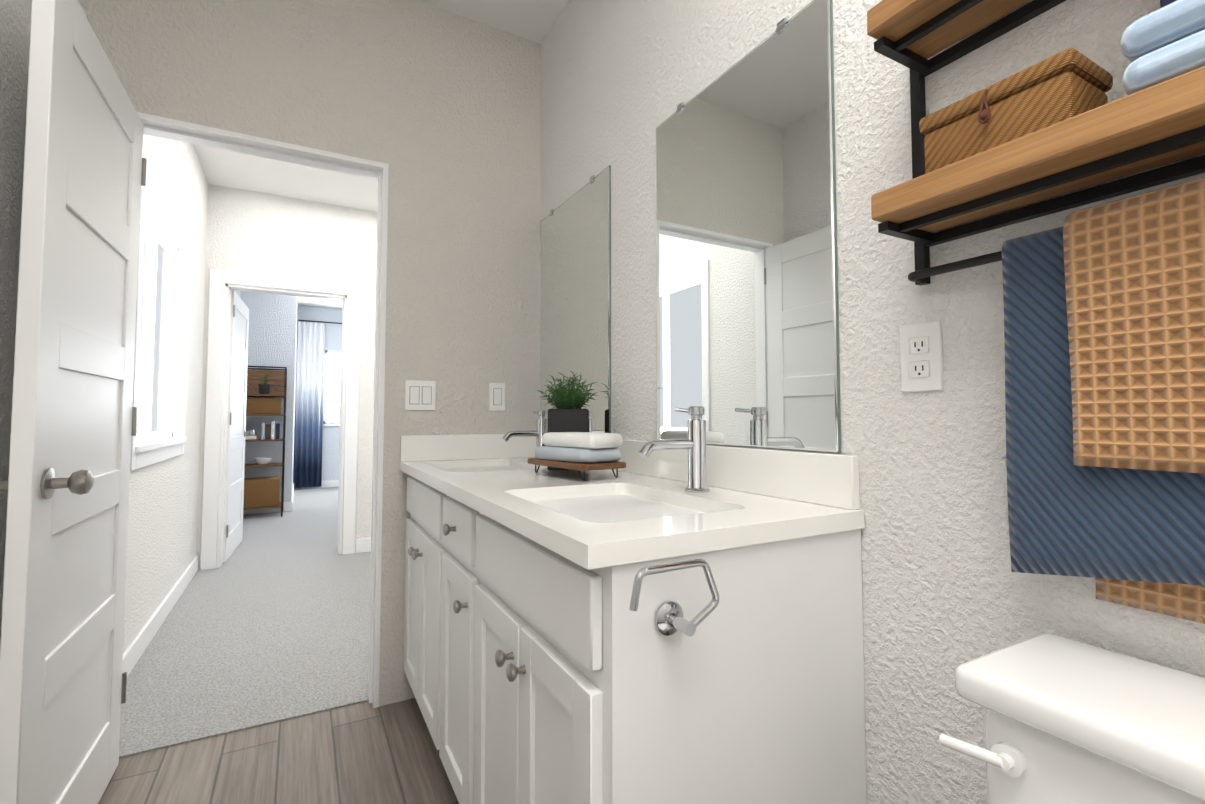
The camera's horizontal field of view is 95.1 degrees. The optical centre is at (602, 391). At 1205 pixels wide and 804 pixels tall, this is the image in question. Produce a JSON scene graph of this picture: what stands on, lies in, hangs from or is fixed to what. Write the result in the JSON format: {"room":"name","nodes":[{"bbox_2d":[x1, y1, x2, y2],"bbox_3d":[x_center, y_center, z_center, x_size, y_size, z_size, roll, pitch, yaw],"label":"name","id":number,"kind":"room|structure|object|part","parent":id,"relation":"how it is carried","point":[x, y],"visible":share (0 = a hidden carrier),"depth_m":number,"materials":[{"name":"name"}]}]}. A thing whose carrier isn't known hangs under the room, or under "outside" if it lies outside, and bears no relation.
{"room":"bathroom","nodes":[
{"label":"bathroom","id":0,"kind":"room"},
{"bbox_2d":[0,0,207,652],"bbox_3d":[-1.999,-0.196,2.263,0.120,2.740,8.790,1,-3,-29],"label":"wall","id":1,"kind":"structure","parent":0,"point":[162,526],"depth_m":2.61,"materials":[{"name":"white paint"}]},
{"bbox_2d":[122,556,197,676],"bbox_3d":[-2.239,1.141,2.778,0.015,0.104,2.380,1,-3,-29],"label":"baseboard","id":2,"kind":"structure","parent":1,"relation":"attached to","point":[136,648],"depth_m":2.70,"materials":[{"name":"white paint"}]},
{"bbox_2d":[130,166,190,470],"bbox_3d":[-2.242,-0.298,2.751,0.140,1.290,1.170,1,-3,-29],"label":"window","id":3,"kind":"structure","parent":1,"relation":"in","point":[155,237],"depth_m":2.83,"materials":[{"name":"white paint"}]},
{"bbox_2d":[119,487,370,757],"bbox_3d":[-2.177,1.369,5.464,2.960,0.106,7.190,1,-3,-29],"label":"floor carpet","id":4,"kind":"object","parent":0,"point":[267,622],"depth_m":2.63,"materials":[{"name":"grey carpet"}]},
{"bbox_2d":[243,365,286,516],"bbox_3d":[-3.692,0.536,5.965,0.440,1.604,0.340,1,-3,-29],"label":"shelf unit","id":5,"kind":"object","parent":4,"relation":"on","point":[261,492],"visible":0.73,"depth_m":5.89,"materials":[{"name":"brown wood"}]},
{"bbox_2d":[240,291,283,477],"bbox_3d":[-3.856,-0.017,6.185,0.410,2.740,0.120,1,-3,-29],"label":"wall","id":6,"kind":"structure","parent":0,"point":[272,334],"depth_m":6.16,"materials":[{"name":"white paint"}]},
{"bbox_2d":[243,502,289,514],"bbox_3d":[-3.750,1.293,6.107,0.480,0.104,0.021,1,-3,-29],"label":"baseboard","id":7,"kind":"structure","parent":6,"relation":"attached to","point":[288,506],"depth_m":6.12,"materials":[{"name":"white paint"}]},
{"bbox_2d":[98,698,458,803],"bbox_3d":[-0.066,1.140,0.387,1.760,0.100,3.750,1,-3,-29],"label":"floor","id":8,"kind":"structure","parent":0,"point":[364,753],"depth_m":1.69,"materials":[{"name":"beige wood"}]},
{"bbox_2d":[400,466,866,803],"bbox_3d":[-0.154,0.707,1.539,0.580,0.870,1.560,1,-3,-29],"label":"bathroom vanity","id":9,"kind":"object","parent":8,"relation":"on","point":[544,663],"depth_m":0.91,"materials":[{"name":"white paint"}]},
{"bbox_2d":[400,458,863,557],"bbox_3d":[-0.148,0.259,1.558,0.570,0.032,1.568,1,-3,-29],"label":"countertop","id":10,"kind":"structure","parent":9,"relation":"on","point":[730,513],"depth_m":1.08,"materials":[{"name":"white stone"}]},
{"bbox_2d":[448,462,515,469],"bbox_3d":[-0.427,0.356,1.973,0.355,0.148,0.486,1,-3,-29],"label":"sink","id":11,"kind":"object","parent":10,"relation":"in","point":[471,465],"depth_m":2.19,"materials":[{"name":"white ceramic"}]},
{"bbox_2d":[502,410,547,457],"bbox_3d":[-0.298,0.168,2.081,0.186,0.195,0.109,1,-3,-29],"label":"faucet","id":12,"kind":"object","parent":10,"relation":"on","point":[541,427],"visible":0.83,"depth_m":2.07,"materials":[{"name":"silver metal"}]},
{"bbox_2d":[537,371,597,469],"bbox_3d":[-0.116,0.093,1.821,0.202,0.322,0.202,1,-3,-29],"label":"plant pot","id":13,"kind":"object","parent":10,"relation":"on","point":[567,415],"visible":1,"depth_m":1.77,"materials":[{"name":"black"}]},
{"bbox_2d":[528,458,625,480],"bbox_3d":[-0.080,0.219,1.587,0.150,0.044,0.290,2,-3,-37],"label":"wood tray","id":14,"kind":"object","parent":10,"relation":"on","point":[584,467],"visible":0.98,"depth_m":1.50,"materials":[{"name":"brown wood"}]},
{"bbox_2d":[535,432,622,462],"bbox_3d":[-0.076,0.158,1.586,0.143,0.078,0.282,2,-3,-41],"label":"folded towels","id":15,"kind":"object","parent":14,"relation":"on","point":[582,447],"visible":1,"depth_m":1.50,"materials":[{"name":"grey fabric"}]},
{"bbox_2d":[528,490,707,517],"bbox_3d":[0.022,0.319,1.159,0.355,0.148,0.486,1,-3,-29],"label":"sink","id":16,"kind":"object","parent":10,"relation":"in","point":[594,503],"depth_m":1.28,"materials":[{"name":"white ceramic"}]},
{"bbox_2d":[639,406,709,492],"bbox_3d":[0.150,0.131,1.267,0.186,0.195,0.109,1,-3,-29],"label":"faucet","id":17,"kind":"object","parent":10,"relation":"on","point":[694,443],"visible":1,"depth_m":1.26,"materials":[{"name":"silver metal"}]},
{"bbox_2d":[629,559,719,635],"bbox_3d":[0.090,0.291,0.765,0.149,0.119,0.062,1,-3,-29],"label":"toilet paper holder","id":18,"kind":"object","parent":9,"relation":"attached to","point":[669,620],"visible":1,"depth_m":0.77,"materials":[{"name":"silver metal"}]},
{"bbox_2d":[939,633,1204,803],"bbox_3d":[0.406,0.696,0.349,0.710,0.784,0.513,1,-3,-29],"label":"toilet","id":19,"kind":"object","parent":8,"relation":"on","point":[1069,721],"visible":1,"depth_m":0.57,"materials":[{"name":"white ceramic"}]},
{"bbox_2d":[196,184,376,569],"bbox_3d":[-1.611,-0.088,4.625,2.840,2.740,0.120,1,-3,-29],"label":"wall","id":20,"kind":"structure","parent":0,"point":[260,233],"depth_m":4.24,"materials":[{"name":"white paint"}]},
{"bbox_2d":[223,290,254,561],"bbox_3d":[-2.914,0.261,4.411,0.181,2.000,0.803,1,-3,-29],"label":"bedroom door","id":21,"kind":"structure","parent":20,"relation":"in","point":[236,434],"depth_m":4.33,"materials":[{"name":"white paint"}]},
{"bbox_2d":[200,269,360,569],"bbox_3d":[-2.400,0.200,4.178,0.990,2.125,0.152,1,-3,-29],"label":"door frame","id":22,"kind":"structure","parent":20,"relation":"attached to","point":[215,435],"depth_m":4.01,"materials":[{"name":"white paint"}]},
{"bbox_2d":[355,538,370,552],"bbox_3d":[-1.199,1.230,4.715,1.674,0.104,0.015,1,-3,-29],"label":"baseboard","id":23,"kind":"structure","parent":20,"relation":"attached to","point":[362,545],"depth_m":4.33,"materials":[{"name":"white paint"}]},
{"bbox_2d":[280,295,299,501],"bbox_3d":[-4.093,0.030,7.206,0.120,2.740,2.140,1,-3,-29],"label":"wall","id":24,"kind":"structure","parent":0,"point":[291,307],"depth_m":6.28,"materials":[{"name":"white paint"}]},
{"bbox_2d":[290,483,294,510],"bbox_3d":[-4.035,1.342,7.176,0.018,0.104,2.165,1,-3,-29],"label":"baseboard","id":25,"kind":"structure","parent":24,"relation":"attached to","point":[291,503],"depth_m":6.30,"materials":[{"name":"white paint"}]},
{"bbox_2d":[87,0,540,705],"bbox_3d":[-0.392,-0.189,2.412,2.840,2.740,0.122,1,-3,-29],"label":"wall","id":26,"kind":"structure","parent":0,"point":[437,110],"depth_m":2.16,"materials":[{"name":"white paint"}]},
{"bbox_2d":[0,0,146,803],"bbox_3d":[-1.319,0.124,1.406,0.181,2.000,0.737,1,-3,-29],"label":"bathroom door","id":27,"kind":"structure","parent":26,"relation":"in","point":[63,677],"depth_m":1.27,"materials":[{"name":"white paint"}]},
{"bbox_2d":[137,112,388,707],"bbox_3d":[-1.206,0.136,1.948,0.796,2.048,0.126,1,-3,-29],"label":"door frame","id":28,"kind":"structure","parent":26,"relation":"attached to","point":[177,130],"depth_m":2.07,"materials":[{"name":"white paint"}]},
{"bbox_2d":[405,380,435,409],"bbox_3d":[-0.711,0.015,2.151,0.115,0.116,0.010,1,-3,-29],"label":"switch plate","id":29,"kind":"object","parent":26,"relation":"attached to","point":[420,395],"visible":1,"depth_m":2.15,"materials":[{"name":"white plastic"}]},
{"bbox_2d":[400,434,535,461],"bbox_3d":[-0.530,0.224,2.234,0.550,0.100,0.020,1,-3,-29],"label":"backsplash","id":30,"kind":"structure","parent":26,"relation":"attached to","point":[413,448],"depth_m":2.21,"materials":[{"name":"white stone"}]},
{"bbox_2d":[489,383,505,410],"bbox_3d":[-0.439,0.021,2.300,0.070,0.116,0.010,1,-3,-29],"label":"switch plate","id":31,"kind":"object","parent":26,"relation":"attached to","point":[496,396],"visible":1,"depth_m":2.30,"materials":[{"name":"white plastic"}]},
{"bbox_2d":[604,439,859,509],"bbox_3d":[0.091,0.199,1.697,0.020,0.100,1.560,1,-3,-29],"label":"backsplash","id":32,"kind":"structure","parent":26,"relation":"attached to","point":[828,479],"depth_m":1.19,"materials":[{"name":"white stone"}]},
{"bbox_2d":[300,305,341,480],"bbox_3d":[-3.692,0.099,8.726,2.290,2.740,0.120,1,-3,-29],"label":"wall","id":33,"kind":"structure","parent":0,"point":[333,332],"depth_m":8.40,"materials":[{"name":"white paint"}]},
{"bbox_2d":[295,480,338,488],"bbox_3d":[-3.615,1.408,8.630,2.070,0.104,0.018,1,-3,-29],"label":"baseboard","id":34,"kind":"structure","parent":33,"relation":"attached to","point":[327,483],"depth_m":8.33,"materials":[{"name":"white paint"}]},
{"bbox_2d":[298,320,341,323],"bbox_3d":[-3.831,-1.039,8.572,1.588,0.036,0.106,1,-3,-29],"label":"curtain rod","id":35,"kind":"object","parent":33,"relation":"attached to","point":[319,321],"visible":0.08,"depth_m":8.30,"materials":[{"name":"black metal"}]},
{"bbox_2d":[293,321,324,487],"bbox_3d":[-4.356,0.190,8.185,0.370,2.450,0.070,1,-3,-29],"label":"curtain","id":36,"kind":"object","parent":35,"relation":"hanging from","point":[308,426],"visible":1,"depth_m":8.18,"materials":[{"name":"blue fabric"}]},
{"bbox_2d":[323,350,341,425],"bbox_3d":[-3.794,-0.044,8.648,1.110,1.160,0.150,1,-3,-29],"label":"bedroom window","id":37,"kind":"structure","parent":33,"relation":"in","point":[332,388],"depth_m":8.51,"materials":[{"name":"white paint"}]},
{"bbox_2d":[193,0,568,308],"bbox_3d":[-1.273,-1.540,3.952,2.960,0.100,10.940,1,-3,-29],"label":"ceiling","id":38,"kind":"structure","parent":0,"point":[533,20],"depth_m":3.72,"materials":[{"name":"white paint"}]},
{"bbox_2d":[539,0,1204,803],"bbox_3d":[0.661,-0.262,0.818,0.132,2.740,3.690,1,-3,-29],"label":"wall","id":39,"kind":"structure","parent":0,"point":[945,590],"depth_m":1.10,"materials":[{"name":"white paint"}]},
{"bbox_3d":[-0.124,-0.301,2.124,0.012,0.936,0.616,1,-3,-29],"label":"mirror","id":40,"kind":"part","parent":39,"relation":"part of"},
{"bbox_3d":[0.305,-0.337,1.345,0.012,0.936,0.616,1,-3,-29],"label":"mirror","id":41,"kind":"part","parent":39,"relation":"part of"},
{"bbox_2d":[900,320,942,391],"bbox_3d":[0.531,-0.058,0.922,0.010,0.115,0.070,1,-3,-29],"label":"electrical outlet plate","id":42,"kind":"object","parent":39,"relation":"attached to","point":[921,357],"visible":1,"depth_m":0.92,"materials":[{"name":"white plastic"}]},
{"bbox_2d":[867,0,1204,285],"bbox_3d":[0.617,-0.531,0.634,0.157,0.678,0.620,1,-3,-29],"label":"wall shelf","id":43,"kind":"object","parent":39,"relation":"attached to","point":[1158,125],"depth_m":0.74,"materials":[{"name":"brown wood"}]},
{"bbox_2d":[919,48,1112,173],"bbox_3d":[0.544,-0.352,0.740,0.124,0.092,0.184,1,-3,-29],"label":"basket","id":44,"kind":"object","parent":43,"relation":"on","point":[1063,85],"visible":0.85,"depth_m":0.69,"materials":[{"name":"wicker"}]},
{"bbox_2d":[1002,226,1204,584],"bbox_3d":[0.643,0.010,0.633,0.040,0.458,0.306,1,-3,-29],"label":"towel","id":45,"kind":"object","parent":43,"relation":"hanging from","point":[1067,516],"visible":0.56,"depth_m":0.70,"materials":[{"name":"blue fabric"}]},
{"bbox_2d":[1063,177,1204,623],"bbox_3d":[0.679,0.010,0.568,0.070,0.494,0.303,1,-3,-29],"label":"waffle towel","id":46,"kind":"object","parent":43,"relation":"hanging from","point":[1134,266],"visible":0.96,"depth_m":0.63,"materials":[{"name":"orange fabric"}]},
{"bbox_2d":[1121,0,1204,94],"bbox_3d":[0.651,-0.359,0.500,0.091,0.083,0.256,1,-3,-29],"label":"towel","id":47,"kind":"object","parent":43,"relation":"on","point":[1163,44],"visible":0.79,"depth_m":0.56,"materials":[{"name":"fabric"}]},
{"bbox_2d":[1160,0,1176,7],"bbox_3d":[0.700,-0.414,0.564,0.037,0.199,0.177,1,-3,-29],"label":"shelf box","id":48,"kind":"object","parent":43,"relation":"on","point":[1163,3],"depth_m":0.63,"materials":[{"name":"blue"}]}
]}

